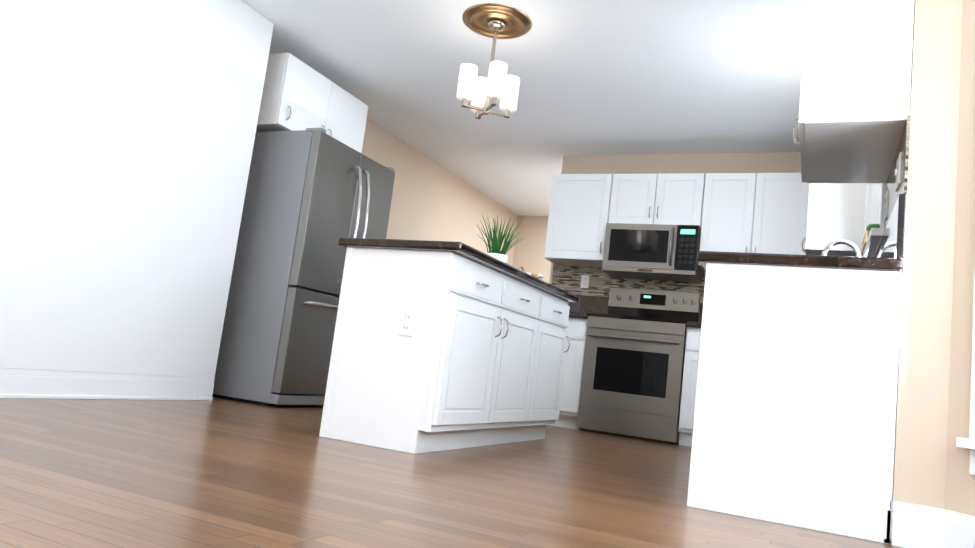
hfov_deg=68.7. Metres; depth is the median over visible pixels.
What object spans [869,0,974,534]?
wall
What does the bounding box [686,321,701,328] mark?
countertop
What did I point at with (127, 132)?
wall
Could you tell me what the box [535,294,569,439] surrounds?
base cabinet
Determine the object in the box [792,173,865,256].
upper cabinet
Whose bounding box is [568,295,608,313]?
countertop
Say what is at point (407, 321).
outlet
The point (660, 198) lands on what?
upper cabinet
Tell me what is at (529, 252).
wall
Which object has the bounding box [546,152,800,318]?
wall
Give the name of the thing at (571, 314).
countertop
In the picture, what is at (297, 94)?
upper cabinet
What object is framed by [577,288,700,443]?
range
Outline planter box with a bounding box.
[861,224,879,254]
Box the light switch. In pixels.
[895,152,901,191]
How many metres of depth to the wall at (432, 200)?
7.38 m
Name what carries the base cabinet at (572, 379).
on the floor
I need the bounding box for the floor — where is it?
[0,397,900,547]
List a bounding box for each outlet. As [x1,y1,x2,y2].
[398,309,415,335]
[580,275,588,287]
[884,190,888,220]
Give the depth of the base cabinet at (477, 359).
3.21 m
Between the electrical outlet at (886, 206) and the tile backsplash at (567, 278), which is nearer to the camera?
the electrical outlet at (886, 206)
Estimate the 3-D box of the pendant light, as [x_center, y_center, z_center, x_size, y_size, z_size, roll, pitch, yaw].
[0.022,-1.225,4.224,0.420,0.577,0.420,3,-8,25]
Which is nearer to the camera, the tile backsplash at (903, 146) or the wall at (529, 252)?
the tile backsplash at (903, 146)
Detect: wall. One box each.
[0,0,273,377]
[362,118,517,266]
[514,216,549,281]
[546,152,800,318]
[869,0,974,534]
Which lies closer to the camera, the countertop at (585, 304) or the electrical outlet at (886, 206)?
the electrical outlet at (886, 206)
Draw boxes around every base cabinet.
[319,247,550,453]
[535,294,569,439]
[548,318,587,429]
[678,327,700,446]
[687,263,901,543]
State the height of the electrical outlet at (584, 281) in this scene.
0.115 m
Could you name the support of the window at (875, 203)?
in the wall at (934, 382)
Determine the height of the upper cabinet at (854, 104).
0.760 m
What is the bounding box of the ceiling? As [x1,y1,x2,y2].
[241,0,805,215]
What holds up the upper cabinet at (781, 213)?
attached to the wall at (761, 162)
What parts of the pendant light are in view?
kitchen island pendant light shade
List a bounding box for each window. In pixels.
[862,183,885,257]
[956,266,974,474]
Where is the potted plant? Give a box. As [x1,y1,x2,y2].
[477,215,522,262]
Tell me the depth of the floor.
2.14 m
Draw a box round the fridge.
[212,128,394,405]
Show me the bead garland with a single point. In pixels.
(538, 275)
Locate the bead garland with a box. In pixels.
[526,272,542,277]
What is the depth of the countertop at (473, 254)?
3.27 m
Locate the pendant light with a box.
[456,3,531,118]
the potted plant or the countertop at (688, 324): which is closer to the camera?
the potted plant
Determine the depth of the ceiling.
4.92 m
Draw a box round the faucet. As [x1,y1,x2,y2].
[822,240,860,256]
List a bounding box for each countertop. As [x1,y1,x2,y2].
[338,237,578,302]
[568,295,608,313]
[569,312,587,318]
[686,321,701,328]
[696,251,902,270]
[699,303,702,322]
[874,194,905,258]
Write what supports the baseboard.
attached to the wall at (934, 382)
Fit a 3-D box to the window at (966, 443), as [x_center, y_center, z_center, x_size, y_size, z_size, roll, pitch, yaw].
[1.726,-0.324,1.955,0.160,1.840,0.730,10,-8,-21]
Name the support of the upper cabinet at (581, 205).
attached to the wall at (761, 162)
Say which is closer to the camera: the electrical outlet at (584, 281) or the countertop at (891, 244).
the countertop at (891, 244)
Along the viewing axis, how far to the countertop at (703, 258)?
2.48 m
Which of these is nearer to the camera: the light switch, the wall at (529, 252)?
the light switch
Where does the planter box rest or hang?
on the window at (875, 203)
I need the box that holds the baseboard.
[0,368,974,547]
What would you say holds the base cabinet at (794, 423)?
on the floor
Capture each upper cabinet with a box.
[256,53,367,152]
[544,174,619,266]
[616,173,691,224]
[688,173,795,271]
[792,0,914,182]
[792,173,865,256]
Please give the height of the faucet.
0.395 m
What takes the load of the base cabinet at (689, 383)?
on the floor
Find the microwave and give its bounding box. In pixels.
[602,223,702,282]
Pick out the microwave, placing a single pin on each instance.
(663, 252)
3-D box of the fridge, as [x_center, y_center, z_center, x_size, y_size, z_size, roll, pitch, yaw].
[-1.265,-0.003,5.004,0.823,1.792,0.910,3,-8,25]
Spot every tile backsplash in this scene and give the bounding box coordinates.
[551,264,705,302]
[884,115,909,230]

